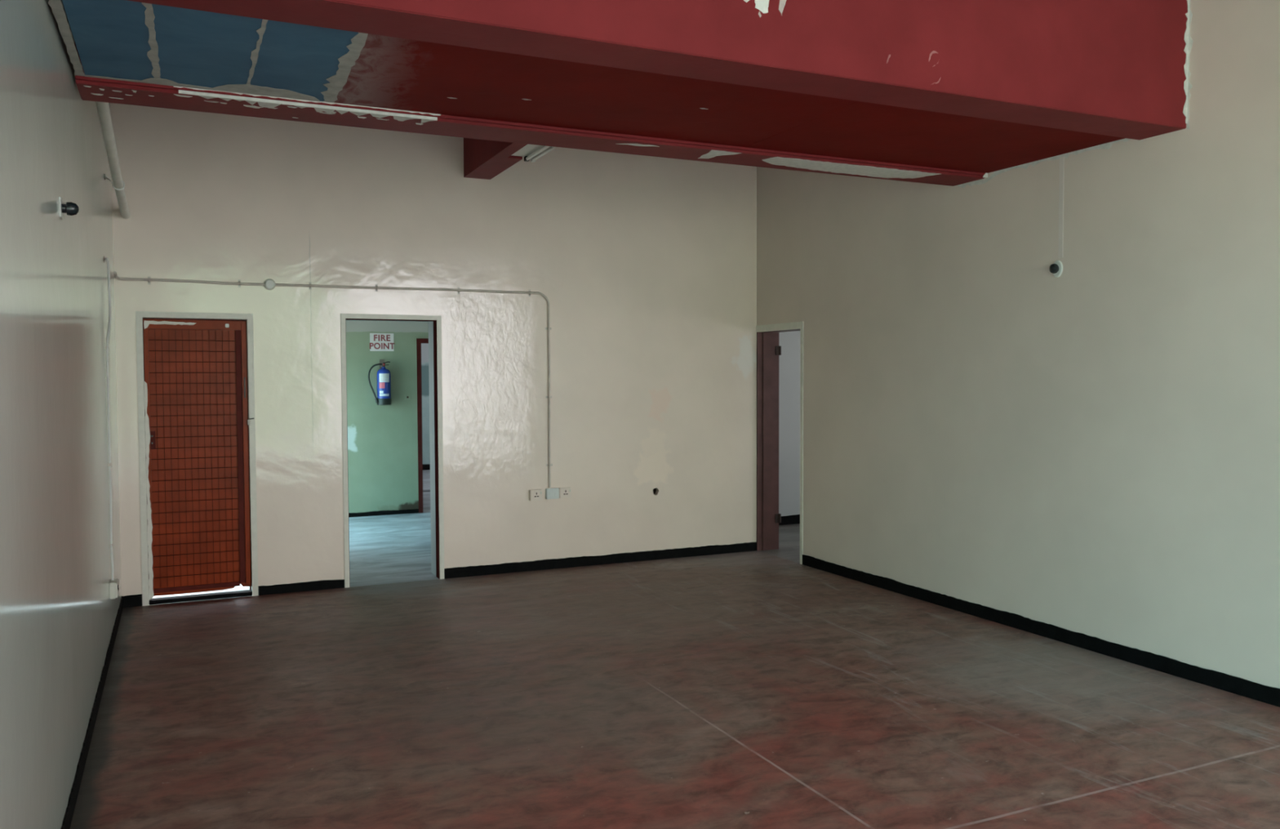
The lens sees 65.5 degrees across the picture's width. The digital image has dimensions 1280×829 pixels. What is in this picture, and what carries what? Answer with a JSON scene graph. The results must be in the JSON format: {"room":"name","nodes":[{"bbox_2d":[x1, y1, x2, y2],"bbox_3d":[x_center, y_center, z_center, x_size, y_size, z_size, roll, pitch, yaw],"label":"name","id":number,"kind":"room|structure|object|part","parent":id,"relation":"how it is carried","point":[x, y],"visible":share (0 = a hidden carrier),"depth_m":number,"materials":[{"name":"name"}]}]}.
{"room":"empty commercial room","nodes":[
{"label":"empty commercial room","id":0,"kind":"room"},
{"bbox_2d":[0,0,121,828],"bbox_3d":[-1.784,-0.478,2.656,0.200,4.000,9.400,-1,2,-25],"label":"wall","id":1,"kind":"structure","parent":0,"point":[58,614],"depth_m":3.33,"materials":[{"name":"beige paint"}]},
{"bbox_2d":[58,196,79,219],"bbox_3d":[-2.170,-0.782,3.789,0.063,0.077,0.074,-1,2,-25],"label":"sensor","id":2,"kind":"object","parent":1,"relation":"attached to","point":[70,208],"visible":1,"depth_m":3.77,"materials":[{"name":"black plastic"}]},
{"bbox_3d":[-2.196,-0.782,3.777,0.005,0.077,0.074,-1,2,-25],"label":"plate","id":3,"kind":"part","parent":2,"relation":"part of","materials":[{"name":"white plastic"}]},
{"bbox_2d":[60,595,123,828],"bbox_3d":[-2.353,1.420,4.222,0.008,0.091,6.192,-1,2,-25],"label":"baseboard","id":4,"kind":"structure","parent":1,"relation":"attached to","point":[67,820],"depth_m":4.40,"materials":[{"name":"black paint"}]},
{"bbox_2d":[103,256,114,579],"bbox_3d":[-3.200,0.014,6.013,0.029,1.939,0.264,-1,2,-25],"label":"power cable","id":5,"kind":"object","parent":1,"relation":"attached to","point":[109,464],"visible":1,"depth_m":5.97,"materials":[{"name":"white plastic"}]},
{"bbox_2d":[95,101,130,218],"bbox_3d":[-3.094,-1.475,5.816,0.116,0.304,2.504,-1,2,-25],"label":"pipe","id":6,"kind":"object","parent":1,"relation":"attached to","point":[103,108],"visible":0.96,"depth_m":5.61,"materials":[{"name":"white plastic"}]},
{"bbox_2d":[109,577,119,598],"bbox_3d":[-3.137,1.037,5.944,0.046,0.096,0.150,-1,2,-25],"label":"wall socket","id":7,"kind":"object","parent":1,"relation":"attached to","point":[113,584],"visible":0.97,"depth_m":5.88,"materials":[{"name":"beige paint"}]},
{"bbox_3d":[-3.123,1.037,5.950,0.008,0.092,0.146,-1,2,-25],"label":"plate","id":8,"kind":"part","parent":7,"relation":"part of","materials":[{"name":"beige paint"}]},
{"bbox_2d":[346,320,428,512],"bbox_3d":[-2.379,-0.184,12.006,4.240,2.700,0.103,-1,2,-25],"label":"wall","id":9,"kind":"structure","parent":0,"point":[383,439],"depth_m":11.67,"materials":[{"name":"green paint"}]},
{"bbox_2d":[368,359,391,404],"bbox_3d":[-3.000,-0.374,11.529,0.176,0.530,0.243,1,3,29],"label":"fire extinguisher","id":10,"kind":"object","parent":9,"relation":"attached to","point":[384,378],"visible":1,"depth_m":11.50,"materials":[{"name":"blue metal"}]},
{"bbox_2d":[379,382,384,387],"bbox_3d":[-2.977,-0.336,11.487,0.064,0.067,0.007,0,2,1],"label":"print","id":11,"kind":"object","parent":10,"relation":"attached to","point":[381,384],"depth_m":11.49},
{"bbox_2d":[369,333,394,351],"bbox_3d":[-3.011,-0.843,11.627,0.288,0.208,0.008,-1,2,-25],"label":"fire sign","id":12,"kind":"object","parent":9,"relation":"attached to","point":[378,341],"visible":1,"depth_m":11.62,"materials":[{"name":"white paper"}]},
{"bbox_2d":[348,508,418,516],"bbox_3d":[-3.457,1.164,11.494,1.802,0.055,0.008,-1,2,-25],"label":"baseboard","id":13,"kind":"structure","parent":9,"relation":"attached to","point":[411,510],"depth_m":11.70,"materials":[{"name":"black paint"}]},
{"bbox_2d":[404,394,409,399],"bbox_3d":[-2.747,-0.204,11.767,0.060,0.070,0.018,-1,2,-25],"label":"wall socket","id":14,"kind":"object","parent":9,"relation":"attached to","point":[406,396],"visible":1,"depth_m":11.76,"materials":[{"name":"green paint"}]},
{"bbox_2d":[416,337,428,512],"bbox_3d":[-2.257,0.126,12.069,0.898,2.075,0.120,-1,2,-25],"label":"door frame","id":15,"kind":"structure","parent":9,"relation":"in","point":[419,340],"depth_m":11.84,"materials":[{"name":"red paint"}]},
{"bbox_2d":[421,342,430,463],"bbox_3d":[-4.017,-0.378,17.251,4.000,2.700,0.100,-1,2,-25],"label":"wall","id":16,"kind":"structure","parent":0,"point":[424,346],"depth_m":17.34,"materials":[{"name":"white paint"}]},
{"bbox_2d":[422,463,430,470],"bbox_3d":[-3.989,0.920,17.252,4.000,0.105,0.008,-1,2,-25],"label":"baseboard","id":17,"kind":"structure","parent":16,"relation":"attached to","point":[425,466],"depth_m":17.37,"materials":[{"name":"black paint"}]},
{"bbox_2d":[110,102,756,595],"bbox_3d":[-1.348,-0.692,8.199,5.655,4.000,0.300,-1,2,-25],"label":"wall","id":18,"kind":"structure","parent":0,"point":[645,267],"depth_m":8.08,"materials":[{"name":"beige paint"}]},
{"bbox_2d":[123,593,142,607],"bbox_3d":[-3.600,1.320,7.059,0.130,0.084,0.008,-1,2,-25],"label":"baseboard","id":19,"kind":"structure","parent":18,"relation":"attached to","point":[132,600],"depth_m":7.06,"materials":[{"name":"black paint"}]},
{"bbox_2d":[135,311,258,605],"bbox_3d":[-3.220,0.308,7.263,0.772,2.088,0.149,-1,2,-25],"label":"door","id":20,"kind":"structure","parent":18,"relation":"in","point":[196,377],"depth_m":7.25,"materials":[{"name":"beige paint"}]},
{"bbox_3d":[-3.477,0.183,7.110,0.030,0.130,0.004,-1,2,-25],"label":"lock plate","id":21,"kind":"part","parent":20,"relation":"part of","materials":[{"name":"red paint"}]},
{"bbox_3d":[-3.234,1.262,7.280,0.574,0.030,0.013,-1,2,-25],"label":"rail","id":22,"kind":"part","parent":20,"relation":"part of","materials":[{"name":"red paint"}]},
{"bbox_3d":[-3.212,1.336,7.293,0.688,0.030,0.090,-1,2,-25],"label":"sill","id":23,"kind":"part","parent":20,"relation":"part of","materials":[{"name":"black paint"}]},
{"bbox_3d":[-2.913,-0.198,7.338,0.010,0.152,0.015,-1,2,-25],"label":"pull handle","id":24,"kind":"part","parent":20,"relation":"part of","materials":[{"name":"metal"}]},
{"bbox_2d":[257,578,344,595],"bbox_3d":[-2.558,1.304,7.541,0.623,0.071,0.008,-1,2,-25],"label":"baseboard","id":25,"kind":"structure","parent":18,"relation":"attached to","point":[322,584],"depth_m":7.53,"materials":[{"name":"black paint"}]},
{"bbox_2d":[113,271,552,487],"bbox_3d":[-2.179,-0.188,7.609,3.226,1.663,0.103,-1,2,-25],"label":"conduit","id":26,"kind":"object","parent":18,"relation":"attached to","point":[269,284],"visible":1,"depth_m":7.70,"materials":[{"name":"grey paint"}]},
{"bbox_3d":[-2.731,-0.960,7.347,0.064,0.064,0.008,-1,2,-25],"label":"lid","id":27,"kind":"part","parent":26,"relation":"part of","materials":[{"name":"white plastic"}]},
{"bbox_2d":[340,313,444,587],"bbox_3d":[-1.991,0.269,7.930,0.775,2.104,0.310,-1,2,-25],"label":"door frame","id":28,"kind":"structure","parent":18,"relation":"in","point":[435,371],"depth_m":7.94,"materials":[{"name":"beige paint"}]},
{"bbox_2d":[528,488,542,500],"bbox_3d":[-0.866,0.670,8.283,0.108,0.088,0.042,-1,2,-25],"label":"wall socket","id":29,"kind":"object","parent":18,"relation":"attached to","point":[535,494],"visible":1,"depth_m":8.27,"materials":[{"name":"plastic"}]},
{"bbox_2d":[545,487,559,498],"bbox_3d":[-0.734,0.662,8.344,0.112,0.088,0.042,-1,2,-25],"label":"junction box","id":30,"kind":"object","parent":18,"relation":"attached to","point":[550,493],"visible":1,"depth_m":8.33,"materials":[{"name":"white plastic"}]},
{"bbox_2d":[558,486,571,497],"bbox_3d":[-0.632,0.659,8.391,0.108,0.086,0.042,-1,2,-25],"label":"wall socket","id":31,"kind":"object","parent":18,"relation":"attached to","point":[564,492],"visible":1,"depth_m":8.37,"materials":[{"name":"plastic"}]},
{"bbox_2d":[444,542,756,578],"bbox_3d":[-0.245,1.246,8.611,2.925,0.086,0.008,-1,2,-25],"label":"baseboard","id":32,"kind":"structure","parent":18,"relation":"attached to","point":[570,562],"depth_m":8.54,"materials":[{"name":"black paint"}]},
{"bbox_2d":[70,469,1279,828],"bbox_3d":[-6.257,1.393,8.481,20.500,0.150,23.200,-1,2,-25],"label":"floor","id":33,"kind":"structure","parent":0,"point":[755,689],"depth_m":4.78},
{"bbox_2d":[778,330,800,515],"bbox_3d":[2.125,-0.216,11.083,3.040,2.800,0.100,-1,2,-25],"label":"wall","id":34,"kind":"structure","parent":0,"point":[789,341],"depth_m":10.80,"materials":[{"name":"white paint"}]},
{"bbox_2d":[778,513,799,524],"bbox_3d":[2.153,1.132,11.086,3.040,0.105,0.008,-1,2,-25],"label":"baseboard","id":35,"kind":"structure","parent":34,"relation":"attached to","point":[794,518],"depth_m":10.84,"materials":[{"name":"black paint"}]},
{"bbox_2d":[756,0,1279,688],"bbox_3d":[2.480,-0.638,6.391,0.230,4.000,6.200,-1,2,-25],"label":"wall","id":36,"kind":"structure","parent":0,"point":[1093,448],"depth_m":5.91,"materials":[{"name":"beige paint"}]},
{"bbox_2d":[755,320,803,564],"bbox_3d":[1.343,0.232,8.896,0.254,2.078,0.756,-1,2,-25],"label":"door","id":37,"kind":"structure","parent":36,"relation":"in","point":[768,349],"depth_m":9.21,"materials":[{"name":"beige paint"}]},
{"bbox_2d":[802,554,1279,706],"bbox_3d":[2.538,1.330,6.072,0.008,0.091,5.443,-1,2,-25],"label":"baseboard","id":38,"kind":"structure","parent":36,"relation":"attached to","point":[1220,680],"depth_m":5.95,"materials":[{"name":"black paint"}]},
{"bbox_2d":[957,137,1131,187],"bbox_3d":[2.454,-1.532,6.127,0.002,0.062,1.403,-1,2,-25],"label":"trim","id":39,"kind":"structure","parent":36,"relation":"attached to","point":[1104,146],"depth_m":6.12,"materials":[{"name":"white paint"}]},
{"bbox_2d":[1048,260,1062,277],"bbox_3d":[2.498,-0.878,6.000,0.056,0.102,0.074,-1,2,-25],"label":"sensor","id":40,"kind":"object","parent":36,"relation":"attached to","point":[1056,268],"visible":1,"depth_m":5.99,"materials":[{"name":"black plastic"}]},
{"bbox_2d":[1057,155,1064,257],"bbox_3d":[2.529,-1.242,5.977,0.004,0.603,0.036,-1,2,-25],"label":"cable cover","id":41,"kind":"object","parent":36,"relation":"attached to","point":[1061,158],"visible":1,"depth_m":5.97,"materials":[{"name":"white plastic"}]},
{"bbox_3d":[1.977,-2.622,4.431,8.600,0.120,9.600,-1,2,-25],"label":"ceiling","id":42,"kind":"structure","parent":0,"visible":0},
{"bbox_2d":[463,137,527,179],"bbox_3d":[-0.775,-2.248,6.835,0.218,0.789,2.550,-1,2,-25],"label":"ceiling beam","id":43,"kind":"structure","parent":42,"relation":"attached to","point":[482,158],"depth_m":7.52,"materials":[{"name":"red paint"}]},
{"bbox_2d":[74,40,987,186],"bbox_3d":[-0.159,-2.047,5.544,5.213,1.097,0.322,-1,2,-25],"label":"ceiling beam","id":44,"kind":"structure","parent":42,"relation":"attached to","point":[91,89],"depth_m":5.21,"materials":[{"name":"red paint"}]},
{"bbox_2d":[62,0,154,80],"bbox_3d":[-2.058,-1.467,3.896,0.279,0.014,1.153,-1,2,-25],"label":"window","id":45,"kind":"structure","parent":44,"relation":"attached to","point":[111,37],"depth_m":3.84,"materials":[{"name":"blue glass"}]},
{"bbox_2d":[48,0,84,76],"bbox_3d":[-2.207,-1.455,3.828,0.048,0.001,1.153,-1,2,-25],"label":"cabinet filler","id":46,"kind":"object","parent":45,"relation":"attached to","point":[56,6],"visible":1,"depth_m":3.81,"materials":[{"name":"beige paint"}]},
{"bbox_2d":[141,2,160,78],"bbox_3d":[-1.937,-1.461,3.953,0.045,0.001,1.153,-1,2,-24],"label":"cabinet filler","id":47,"kind":"object","parent":45,"relation":"attached to","point":[153,55],"visible":0.94,"depth_m":3.90,"materials":[{"name":"beige paint"}]},
{"bbox_2d":[151,4,262,88],"bbox_3d":[-1.758,-1.474,4.035,0.374,0.014,1.153,-1,2,-25],"label":"window","id":48,"kind":"structure","parent":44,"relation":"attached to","point":[201,48],"depth_m":3.95,"materials":[{"name":"blue glass"}]},
{"bbox_2d":[84,75,320,102],"bbox_3d":[-1.941,-1.480,4.484,0.990,0.001,0.175,-1,2,-25],"label":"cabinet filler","id":49,"kind":"object","parent":48,"relation":"attached to","point":[237,88],"visible":1,"depth_m":4.53,"materials":[{"name":"beige paint"}]},
{"bbox_2d":[246,19,267,84],"bbox_3d":[-1.593,-1.469,4.112,0.033,0.001,1.153,-1,2,-25],"label":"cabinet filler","id":50,"kind":"object","parent":48,"relation":"attached to","point":[254,56],"visible":0.93,"depth_m":4.02,"materials":[{"name":"beige paint"}]},
{"bbox_2d":[250,20,358,101],"bbox_3d":[-1.426,-1.481,4.189,0.353,0.014,1.153,-1,2,-25],"label":"board","id":51,"kind":"object","parent":44,"relation":"attached to","point":[297,58],"visible":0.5,"depth_m":4.09,"materials":[{"name":"blue paint"}]},
{"bbox_2d":[320,32,368,102],"bbox_3d":[-1.271,-1.476,4.261,0.096,0.001,1.153,-1,2,-25],"label":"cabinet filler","id":52,"kind":"object","parent":51,"relation":"attached to","point":[337,82],"visible":0.94,"depth_m":4.25,"materials":[{"name":"beige paint"}]},
{"bbox_2d":[334,33,1124,173],"bbox_3d":[0.622,-1.525,5.136,4.157,0.015,1.153,-1,2,-25],"label":"ceiling","id":53,"kind":"structure","parent":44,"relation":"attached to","point":[391,73],"depth_m":4.95,"materials":[{"name":"red paint"}]},
{"bbox_2d":[511,144,556,162],"bbox_3d":[-0.556,-2.230,6.608,0.186,0.809,1.458,-1,2,-25],"label":"fluorescent light","id":54,"kind":"object","parent":42,"relation":"hanging from","point":[532,152],"visible":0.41,"depth_m":7.09,"materials":[{"name":"white plastic"}]},
{"bbox_2d":[125,0,1193,140],"bbox_3d":[0.445,-1.998,4.227,5.225,1.099,0.314,-1,2,-25],"label":"ceiling beam","id":55,"kind":"structure","parent":42,"relation":"attached to","point":[1111,68],"depth_m":4.40,"materials":[{"name":"red paint"}]}
]}

